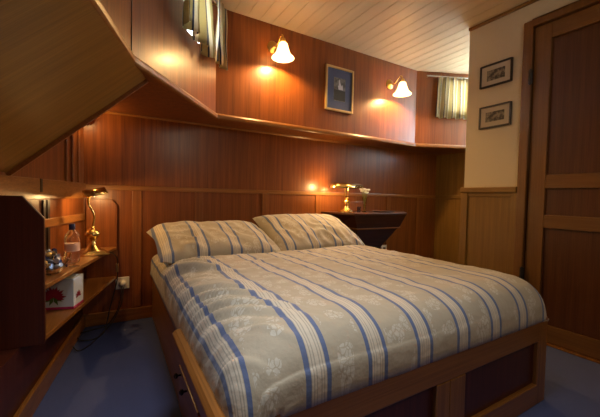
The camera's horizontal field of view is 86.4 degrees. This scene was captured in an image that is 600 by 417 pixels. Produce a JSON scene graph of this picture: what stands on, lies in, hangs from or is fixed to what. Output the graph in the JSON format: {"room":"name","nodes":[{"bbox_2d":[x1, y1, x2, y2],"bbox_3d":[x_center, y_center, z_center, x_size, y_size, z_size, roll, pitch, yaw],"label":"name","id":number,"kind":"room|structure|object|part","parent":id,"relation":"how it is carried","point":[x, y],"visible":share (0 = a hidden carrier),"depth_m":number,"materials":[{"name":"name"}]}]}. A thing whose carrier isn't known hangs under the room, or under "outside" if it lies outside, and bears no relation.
{"room":"ship interior","nodes":[
{"label":"ship interior","id":0,"kind":"room"},
{"bbox_2d":[0,308,82,416],"bbox_3d":[-0.874,0.714,0.390,0.300,0.310,3.687,0,2,-23],"label":"wall","id":1,"kind":"structure","parent":0,"point":[21,368],"depth_m":1.24,"materials":[{"name":"red wood"}]},
{"bbox_2d":[13,314,85,416],"bbox_3d":[-0.730,0.825,0.456,0.018,0.090,3.687,0,2,-23],"label":"baseboard","id":2,"kind":"structure","parent":1,"relation":"attached to","point":[35,396],"depth_m":1.47,"materials":[{"name":"brown wood"}]},
{"bbox_2d":[0,195,116,350],"bbox_3d":[-1.210,0.220,1.674,0.193,0.575,1.064,1,2,-16],"label":"wall shelf","id":3,"kind":"object","parent":1,"relation":"on","point":[25,321],"visible":0.88,"depth_m":1.22,"materials":[{"name":"brown wood"}]},
{"bbox_3d":[-1.076,0.239,1.194,0.196,0.575,0.020,0,2,-30],"label":"panel","id":4,"kind":"part","parent":3,"relation":"part of","materials":[{"name":"red wood"}]},
{"bbox_2d":[45,256,68,275],"bbox_3d":[-1.114,0.257,1.413,0.152,0.064,0.152,0,2,-30],"label":"glass bowl","id":5,"kind":"object","parent":3,"relation":"on","point":[51,268],"visible":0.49,"depth_m":1.38,"materials":[{"name":"white"}]},
{"bbox_3d":[-1.098,0.233,1.374,0.047,0.044,0.044,0,2,-30],"label":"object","id":6,"kind":"object","parent":5,"relation":"in","visible":0},
{"bbox_2d":[45,250,55,256],"bbox_3d":[-1.096,0.201,1.393,0.022,0.031,0.051,2,2,19],"label":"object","id":7,"kind":"object","parent":6,"relation":"on","point":[48,254],"visible":0.75,"depth_m":1.39,"materials":[{"name":"gold metal"}]},
{"bbox_2d":[46,273,83,309],"bbox_3d":[-1.189,0.411,1.587,0.163,0.148,0.113,1,2,-13],"label":"tissue box","id":8,"kind":"object","parent":3,"relation":"on","point":[67,293],"visible":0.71,"depth_m":1.54,"materials":[{"name":"white cardboard"}]},
{"bbox_2d":[46,298,60,305],"bbox_3d":[-1.182,0.447,1.533,0.076,0.040,0.001,1,2,-13],"label":"print","id":9,"kind":"object","parent":8,"relation":"on","point":[51,300],"depth_m":1.53},
{"bbox_2d":[46,287,65,300],"bbox_3d":[-1.181,0.408,1.531,0.112,0.069,0.001,1,2,-13],"label":"print","id":10,"kind":"object","parent":8,"relation":"attached to","point":[52,293],"depth_m":1.53},
{"bbox_2d":[64,224,79,262],"bbox_3d":[-1.183,0.179,1.659,0.070,0.200,0.070,0,2,-30],"label":"water bottle","id":11,"kind":"object","parent":3,"relation":"on","point":[72,238],"visible":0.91,"depth_m":1.64,"materials":[{"name":"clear plastic"}]},
{"bbox_2d":[69,258,79,266],"bbox_3d":[-1.107,0.266,1.568,0.048,0.036,0.048,0,2,-30],"label":"glass dish","id":12,"kind":"object","parent":3,"relation":"on","point":[74,261],"visible":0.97,"depth_m":1.56,"materials":[{"name":"white"}]},
{"bbox_2d":[80,187,109,256],"bbox_3d":[-1.222,0.071,1.886,0.150,0.399,0.150,-1,3,-45],"label":"desk lamp","id":13,"kind":"object","parent":3,"relation":"on","point":[93,249],"visible":0.95,"depth_m":1.86,"materials":[{"name":"gold metal"}]},
{"bbox_3d":[-1.227,0.011,1.878,0.044,0.186,0.014,-1,3,-45],"label":"stem","id":14,"kind":"part","parent":13,"relation":"part of","materials":[{"name":"gold metal"}]},
{"bbox_3d":[-1.212,-0.097,1.887,0.118,0.063,0.095,-1,3,-45],"label":"lamp shade","id":15,"kind":"part","parent":13,"relation":"part of","materials":[{"name":"gold metal"}]},
{"bbox_2d":[77,251,121,340],"bbox_3d":[-1.259,0.530,2.056,0.224,0.554,0.331,2,2,9],"label":"power cord","id":16,"kind":"object","parent":3,"relation":"hanging from","point":[117,263],"visible":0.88,"depth_m":2.08,"materials":[{"name":"grey plastic"}]},
{"bbox_3d":[-1.337,0.212,2.158,0.176,0.552,0.020,0,2,-30],"label":"panel","id":17,"kind":"part","parent":3,"relation":"part of","materials":[{"name":"brown wood"}]},
{"bbox_2d":[0,127,84,278],"bbox_3d":[-0.942,-0.008,0.300,0.066,1.155,3.780,1,2,-16],"label":"wall","id":18,"kind":"structure","parent":0,"point":[53,183],"depth_m":1.75,"materials":[{"name":"brown wood"}]},
{"bbox_3d":[-0.930,-0.047,0.350,0.014,0.100,3.666,1,2,-16],"label":"dado rail","id":19,"kind":"part","parent":18,"relation":"part of","materials":[{"name":"brown wood"}]},
{"bbox_2d":[0,0,147,175],"bbox_3d":[-0.690,-0.333,0.101,0.533,0.507,2.880,1,2,-12],"label":"panel","id":20,"kind":"object","parent":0,"point":[62,67],"visible":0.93,"depth_m":1.08,"materials":[{"name":"brown wood"}]},
{"bbox_3d":[-0.982,-0.384,1.433,0.709,0.042,0.022,-45,11,-18],"label":"edge trim","id":21,"kind":"part","parent":20,"relation":"part of","materials":[{"name":"brown wood"}]},
{"bbox_2d":[100,0,130,48],"bbox_3d":[-0.421,-0.965,0.045,0.050,0.758,2.638,1,2,-13],"label":"wall","id":22,"kind":"structure","parent":0,"point":[119,11],"depth_m":1.22,"materials":[{"name":"brown wood"}]},
{"bbox_2d":[132,0,216,111],"bbox_3d":[-0.674,-1.031,1.803,0.050,0.758,0.941,1,2,7],"label":"wall","id":23,"kind":"structure","parent":0,"point":[160,40],"depth_m":1.68,"materials":[{"name":"brown wood"}]},
{"bbox_2d":[131,0,131,50],"bbox_3d":[-0.701,-1.024,1.333,0.003,0.736,0.004,1,2,-7],"label":"trim","id":24,"kind":"structure","parent":23,"relation":"attached to","point":[131,0],"depth_m":1.34,"materials":[{"name":"black paint"}]},
{"bbox_2d":[183,0,200,46],"bbox_3d":[-0.658,-1.157,1.952,0.050,0.294,0.354,1,2,7],"label":"window","id":25,"kind":"structure","parent":23,"relation":"in","point":[199,44],"depth_m":1.88,"materials":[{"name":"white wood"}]},
{"bbox_3d":[-0.595,-1.353,1.861,0.387,0.012,0.488,0,2,-30],"label":"curtain rod","id":26,"kind":"object","parent":23,"relation":"attached to","visible":0},
{"bbox_2d":[183,0,214,57],"bbox_3d":[-0.579,-1.137,1.819,0.071,0.418,0.343,1,2,7],"label":"curtain","id":27,"kind":"object","parent":26,"relation":"hanging from","point":[197,14],"visible":1,"depth_m":1.85,"materials":[{"name":"fabric"}]},
{"bbox_2d":[215,0,227,69],"bbox_3d":[-0.524,-1.150,2.123,0.048,0.409,0.152,2,2,9],"label":"curtain","id":28,"kind":"object","parent":26,"relation":"hanging from","point":[222,23],"visible":1,"depth_m":2.10,"materials":[{"name":"fabric"}]},
{"bbox_2d":[83,113,435,313],"bbox_3d":[0.079,0.055,3.038,3.800,1.485,0.076,0,2,-30],"label":"wall","id":29,"kind":"structure","parent":0,"point":[156,172],"depth_m":2.59,"materials":[{"name":"brown wood"}]},
{"bbox_2d":[85,305,151,326],"bbox_3d":[0.094,0.756,3.042,3.590,0.085,0.020,0,2,-30],"label":"baseboard","id":30,"kind":"structure","parent":29,"relation":"attached to","point":[100,318],"depth_m":2.24,"materials":[{"name":"brown wood"}]},
{"bbox_2d":[116,276,128,289],"bbox_3d":[-1.241,0.525,2.237,0.084,0.084,0.046,0,2,-30],"label":"wall socket","id":31,"kind":"object","parent":29,"relation":"attached to","point":[122,281],"visible":0.88,"depth_m":2.24,"materials":[{"name":"white plastic"}]},
{"bbox_3d":[0.118,-0.143,3.017,3.575,0.033,0.016,0,2,-30],"label":"dado rail","id":32,"kind":"part","parent":29,"relation":"part of","materials":[{"name":"brown wood"}]},
{"bbox_2d":[89,0,465,148],"bbox_3d":[0.093,-0.619,1.498,1.934,0.040,5.112,2,2,24],"label":"trim","id":33,"kind":"structure","parent":29,"relation":"attached to","point":[142,66],"depth_m":2.25,"materials":[{"name":"brown wood"}]},
{"bbox_2d":[105,111,464,155],"bbox_3d":[0.313,-0.623,2.330,3.932,0.012,1.359,0,2,-30],"label":"trim","id":34,"kind":"structure","parent":29,"relation":"attached to","point":[108,112],"depth_m":2.71,"materials":[{"name":"brown wood"}]},
{"bbox_2d":[108,71,465,154],"bbox_3d":[-0.294,-0.626,1.581,2.802,0.020,6.164,2,2,26],"label":"ledge","id":35,"kind":"object","parent":29,"relation":"attached to","point":[153,99],"visible":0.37,"depth_m":2.21,"materials":[{"name":"brown wood"}]},
{"bbox_2d":[321,211,406,248],"bbox_3d":[0.775,0.231,3.214,1.137,0.390,0.348,0,2,-30],"label":"console","id":36,"kind":"object","parent":29,"relation":"attached to","point":[373,228],"visible":0.8,"depth_m":3.06,"materials":[{"name":"brown wood"}]},
{"bbox_2d":[330,183,363,212],"bbox_3d":[0.438,-0.101,3.009,0.300,0.273,0.156,0,2,-30],"label":"lamp","id":37,"kind":"object","parent":36,"relation":"on","point":[346,201],"visible":0.98,"depth_m":2.98,"materials":[{"name":"gold metal"}]},
{"bbox_3d":[0.441,-0.215,3.005,0.300,0.045,0.130,0,2,-30],"label":"lamp shade","id":38,"kind":"part","parent":37,"relation":"part of","materials":[{"name":"gold metal"}]},
{"bbox_2d":[348,202,362,211],"bbox_3d":[0.557,-0.020,3.232,0.180,0.100,0.040,0,2,-30],"label":"wooden box","id":39,"kind":"object","parent":36,"relation":"on","point":[353,206],"visible":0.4,"depth_m":3.21,"materials":[{"name":"brown wood"}]},
{"bbox_2d":[360,188,369,211],"bbox_3d":[0.629,-0.081,3.099,0.092,0.234,0.082,3,3,39],"label":"flower vase","id":40,"kind":"object","parent":36,"relation":"on","point":[364,199],"visible":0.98,"depth_m":3.08,"materials":[{"name":"clear glass"}]},
{"bbox_3d":[0.791,0.187,3.251,0.814,0.013,0.296,0,2,-30],"label":"moulding","id":41,"kind":"part","parent":36,"relation":"part of","materials":[{"name":"brown wood"}]},
{"bbox_2d":[374,210,394,211],"bbox_3d":[0.855,0.030,3.258,0.268,0.012,0.183,0,2,-30],"label":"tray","id":42,"kind":"object","parent":36,"relation":"on","point":[374,210],"visible":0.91,"depth_m":3.19,"materials":[{"name":"brown wood"}]},
{"bbox_2d":[32,317,599,416],"bbox_3d":[0.528,0.893,1.277,5.000,0.050,3.800,0,2,-30],"label":"floor","id":43,"kind":"structure","parent":0,"point":[124,372],"depth_m":1.56,"materials":[{"name":"blue carpet"}]},
{"bbox_2d":[73,287,123,350],"bbox_3d":[-1.250,0.679,2.015,0.061,0.249,0.431,1,2,5],"label":"power cord","id":44,"kind":"object","parent":43,"relation":"on","point":[123,287],"visible":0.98,"depth_m":2.13,"materials":[{"name":"grey plastic"}]},
{"bbox_2d":[152,279,547,416],"bbox_3d":[-0.003,0.642,1.881,1.507,0.388,1.872,0,2,-30],"label":"bed","id":45,"kind":"object","parent":43,"relation":"on","point":[504,376],"visible":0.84,"depth_m":1.16,"materials":[{"name":"brown wood"}]},
{"bbox_3d":[-0.776,0.635,1.839,0.025,0.372,1.165,0,2,-30],"label":"panel","id":46,"kind":"part","parent":45,"relation":"part of","materials":[{"name":"brown wood"}]},
{"bbox_3d":[-0.426,0.667,1.162,0.027,0.022,0.021,0,2,-30],"label":"knob","id":47,"kind":"part","parent":45,"relation":"part of","materials":[{"name":"black metal"}]},
{"bbox_3d":[-0.387,0.732,1.184,0.063,0.170,0.335,0,2,-30],"label":"drawer","id":48,"kind":"part","parent":45,"relation":"part of","materials":[{"name":"brown wood"}]},
{"bbox_3d":[-0.312,0.500,0.965,0.048,0.054,0.610,0,2,-30],"label":"rail","id":49,"kind":"part","parent":45,"relation":"part of","materials":[{"name":"brown wood"}]},
{"bbox_3d":[0.171,0.682,0.926,0.670,0.220,0.010,0,2,-30],"label":"foot panel","id":50,"kind":"part","parent":45,"relation":"part of","materials":[{"name":"red wood"}]},
{"bbox_3d":[0.454,0.538,1.076,1.390,0.101,0.030,0,2,-30],"label":"foot rail","id":51,"kind":"part","parent":45,"relation":"part of","materials":[{"name":"brown wood"}]},
{"bbox_3d":[0.806,0.683,1.297,0.580,0.220,0.010,0,2,-30],"label":"foot panel","id":52,"kind":"part","parent":45,"relation":"part of","materials":[{"name":"red wood"}]},
{"bbox_3d":[0.448,0.827,1.086,1.390,0.092,0.030,0,2,-30],"label":"foot rail","id":53,"kind":"part","parent":45,"relation":"part of","materials":[{"name":"brown wood"}]},
{"bbox_3d":[0.023,0.470,1.898,1.355,0.128,1.785,0,2,-30],"label":"mattress","id":54,"kind":"object","parent":45,"relation":"on","visible":0},
{"bbox_2d":[150,245,548,416],"bbox_3d":[0.031,0.385,1.863,1.498,0.264,1.834,0,2,-30],"label":"duvet","id":55,"kind":"object","parent":54,"relation":"on","point":[289,332],"visible":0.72,"depth_m":1.07,"materials":[{"name":"beige fabric"}]},
{"bbox_2d":[147,220,280,263],"bbox_3d":[-0.585,0.202,2.171,0.792,0.218,0.529,0,2,-30],"label":"pillow","id":56,"kind":"object","parent":55,"relation":"on","point":[175,241],"visible":0.89,"depth_m":2.03,"materials":[{"name":"beige fabric"}]},
{"bbox_2d":[253,214,364,250],"bbox_3d":[0.080,0.181,2.531,0.780,0.263,0.493,0,2,-30],"label":"pillow","id":57,"kind":"object","parent":55,"relation":"on","point":[287,231],"visible":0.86,"depth_m":2.40,"materials":[{"name":"beige fabric"}]},
{"bbox_2d":[216,8,416,142],"bbox_3d":[0.290,-1.045,2.812,2.079,0.758,0.050,0,2,-30],"label":"wall","id":58,"kind":"structure","parent":0,"point":[254,85],"depth_m":2.63,"materials":[{"name":"brown wood"}]},
{"bbox_2d":[268,34,294,62],"bbox_3d":[-0.140,-1.203,2.388,0.173,0.184,0.237,0,2,-30],"label":"wall sconce","id":59,"kind":"object","parent":58,"relation":"attached to","point":[281,53],"visible":1,"depth_m":2.40,"materials":[{"name":"white glass"}]},
{"bbox_3d":[-0.203,-1.250,2.470,0.094,0.094,0.028,0,2,-30],"label":"wall plate","id":60,"kind":"part","parent":59,"relation":"part of","materials":[{"name":"gold metal"}]},
{"bbox_3d":[-0.125,-1.166,2.361,0.173,0.113,0.173,0,2,-30],"label":"lamp shade","id":61,"kind":"part","parent":59,"relation":"part of","materials":[{"name":"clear glass"}]},
{"bbox_2d":[325,64,353,113],"bbox_3d":[0.348,-1.042,2.806,0.300,0.381,0.018,0,2,-30],"label":"framed picture","id":62,"kind":"object","parent":58,"relation":"attached to","point":[339,82],"visible":1,"depth_m":2.80,"materials":[{"name":"brown"}]},
{"bbox_2d":[334,77,345,101],"bbox_3d":[0.348,-1.042,2.806,0.125,0.200,0.002,0,2,-30],"label":"print","id":63,"kind":"object","parent":62,"relation":"attached to","point":[339,82],"depth_m":2.81,"materials":[{"name":"grey paper"}]},
{"bbox_2d":[386,75,411,96],"bbox_3d":[0.944,-1.161,3.022,0.173,0.184,0.237,0,2,-30],"label":"wall sconce","id":64,"kind":"object","parent":58,"relation":"attached to","point":[402,90],"visible":1,"depth_m":3.02,"materials":[{"name":"white glass"}]},
{"bbox_3d":[0.881,-1.209,3.105,0.094,0.094,0.028,0,2,-30],"label":"wall plate","id":65,"kind":"part","parent":64,"relation":"part of","materials":[{"name":"gold metal"}]},
{"bbox_3d":[0.960,-1.125,2.996,0.173,0.113,0.173,0,2,-30],"label":"lamp shade","id":66,"kind":"part","parent":64,"relation":"part of","materials":[{"name":"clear glass"}]},
{"bbox_2d":[213,0,528,73],"bbox_3d":[0.639,-1.373,1.091,5.100,0.030,3.550,0,2,-30],"label":"ceiling","id":67,"kind":"structure","parent":0,"point":[418,35],"depth_m":2.42,"materials":[{"name":"beige wood"}]},
{"bbox_2d":[415,71,467,144],"bbox_3d":[1.613,-1.037,3.386,0.834,0.758,0.050,1,2,-6],"label":"wall","id":68,"kind":"structure","parent":0,"point":[429,129],"depth_m":3.34,"materials":[{"name":"brown wood"}]},
{"bbox_2d":[427,75,467,78],"bbox_3d":[1.652,-1.355,3.331,0.710,0.012,0.046,1,2,-6],"label":"curtain rod","id":69,"kind":"object","parent":68,"relation":"attached to","point":[427,75],"visible":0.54,"depth_m":3.29,"materials":[{"name":"silver metal"}]},
{"bbox_2d":[435,77,467,119],"bbox_3d":[1.670,-1.140,3.322,0.552,0.419,0.042,1,2,-6],"label":"curtain","id":70,"kind":"object","parent":69,"relation":"hanging from","point":[452,93],"visible":0.66,"depth_m":3.31,"materials":[{"name":"fabric"}]},
{"bbox_2d":[433,153,464,263],"bbox_3d":[1.946,0.084,3.490,0.060,1.475,1.058,0,2,-30],"label":"wall","id":71,"kind":"structure","parent":0,"point":[450,169],"depth_m":3.77,"materials":[{"name":"brown wood"}]},
{"bbox_2d":[436,196,460,198],"bbox_3d":[1.897,-0.122,3.501,0.014,0.033,0.941,0,2,-30],"label":"rail","id":72,"kind":"object","parent":71,"relation":"attached to","point":[446,197],"visible":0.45,"depth_m":3.73,"materials":[{"name":"brown wood"}]},
{"bbox_2d":[458,0,577,274],"bbox_3d":[2.464,-0.222,1.682,1.248,2.233,2.640,0,2,-30],"label":"wall","id":73,"kind":"structure","parent":0,"point":[489,191],"depth_m":2.32,"materials":[{"name":"beige paint"}]},
{"bbox_3d":[1.282,0.358,2.517,0.025,0.965,0.055,0,2,-30],"label":"post","id":74,"kind":"part","parent":73,"relation":"part of","materials":[{"name":"brown wood"}]},
{"bbox_3d":[1.377,0.366,2.365,0.010,0.965,0.394,0,2,-30],"label":"panel","id":75,"kind":"part","parent":73,"relation":"part of","materials":[{"name":"brown wood"}]},
{"bbox_3d":[1.381,-0.101,2.342,0.011,0.030,0.310,0,2,-30],"label":"rail","id":76,"kind":"part","parent":73,"relation":"part of","materials":[{"name":"brown wood"}]},
{"bbox_2d":[478,101,511,129],"bbox_3d":[1.405,-0.668,2.309,0.018,0.163,0.224,0,2,-30],"label":"framed picture","id":77,"kind":"object","parent":73,"relation":"attached to","point":[500,114],"visible":1,"depth_m":2.30,"materials":[{"name":"black paint"}]},
{"bbox_2d":[485,109,503,122],"bbox_3d":[1.405,-0.668,2.309,0.002,0.070,0.130,0,2,-30],"label":"print","id":78,"kind":"object","parent":77,"relation":"attached to","point":[491,115],"depth_m":2.31},
{"bbox_2d":[479,57,513,89],"bbox_3d":[1.410,-0.969,2.302,0.018,0.163,0.224,0,2,-30],"label":"framed picture","id":79,"kind":"object","parent":73,"relation":"attached to","point":[500,72],"visible":1,"depth_m":2.29,"materials":[{"name":"black paint"}]},
{"bbox_2d":[487,66,504,81],"bbox_3d":[1.410,-0.969,2.302,0.002,0.075,0.125,0,2,-30],"label":"print","id":80,"kind":"object","parent":79,"relation":"attached to","point":[496,73],"depth_m":2.30},
{"bbox_2d":[469,0,538,31],"bbox_3d":[1.469,-1.367,2.201,0.022,0.021,0.630,0,2,-30],"label":"trim","id":81,"kind":"structure","parent":73,"relation":"attached to","point":[529,2],"depth_m":2.25,"materials":[{"name":"brown wood"}]},
{"bbox_2d":[513,0,599,359],"bbox_3d":[1.715,-0.173,1.801,0.082,2.094,0.876,0,2,-30],"label":"door","id":82,"kind":"structure","parent":73,"relation":"in","point":[557,243],"depth_m":1.97,"materials":[{"name":"brown wood"}]},
{"bbox_3d":[1.724,0.445,1.828,0.016,0.618,0.582,0,2,-30],"label":"panel","id":83,"kind":"part","parent":82,"relation":"part of","materials":[{"name":"brown wood"}]},
{"bbox_3d":[1.727,0.094,1.813,0.040,0.084,0.582,0,2,-30],"label":"rail","id":84,"kind":"part","parent":82,"relation":"part of","materials":[{"name":"brown wood"}]},
{"bbox_3d":[1.732,-0.160,1.804,0.040,0.088,0.582,0,2,-30],"label":"rail","id":85,"kind":"part","parent":82,"relation":"part of","materials":[{"name":"brown wood"}]},
{"bbox_3d":[1.734,-0.032,1.811,0.016,0.168,0.582,0,2,-30],"label":"panel","id":86,"kind":"part","parent":82,"relation":"part of","materials":[{"name":"brown wood"}]},
{"bbox_3d":[1.712,0.808,1.837,0.040,0.108,0.582,0,2,-30],"label":"rail","id":87,"kind":"part","parent":82,"relation":"part of","materials":[{"name":"brown wood"}]},
{"bbox_3d":[1.747,-0.634,1.791,0.016,0.862,0.582,0,2,-30],"label":"panel","id":88,"kind":"part","parent":82,"relation":"part of","materials":[{"name":"brown wood"}]},
{"bbox_3d":[1.752,-1.115,1.771,0.040,0.100,0.582,0,2,-30],"label":"rail","id":89,"kind":"part","parent":82,"relation":"part of","materials":[{"name":"brown wood"}]},
{"bbox_2d":[547,342,599,363],"bbox_3d":[1.700,0.869,1.837,0.070,0.010,0.778,0,2,-30],"label":"trim","id":90,"kind":"structure","parent":73,"relation":"attached to","point":[548,344],"depth_m":1.90,"materials":[{"name":"brown wood"}]}
]}

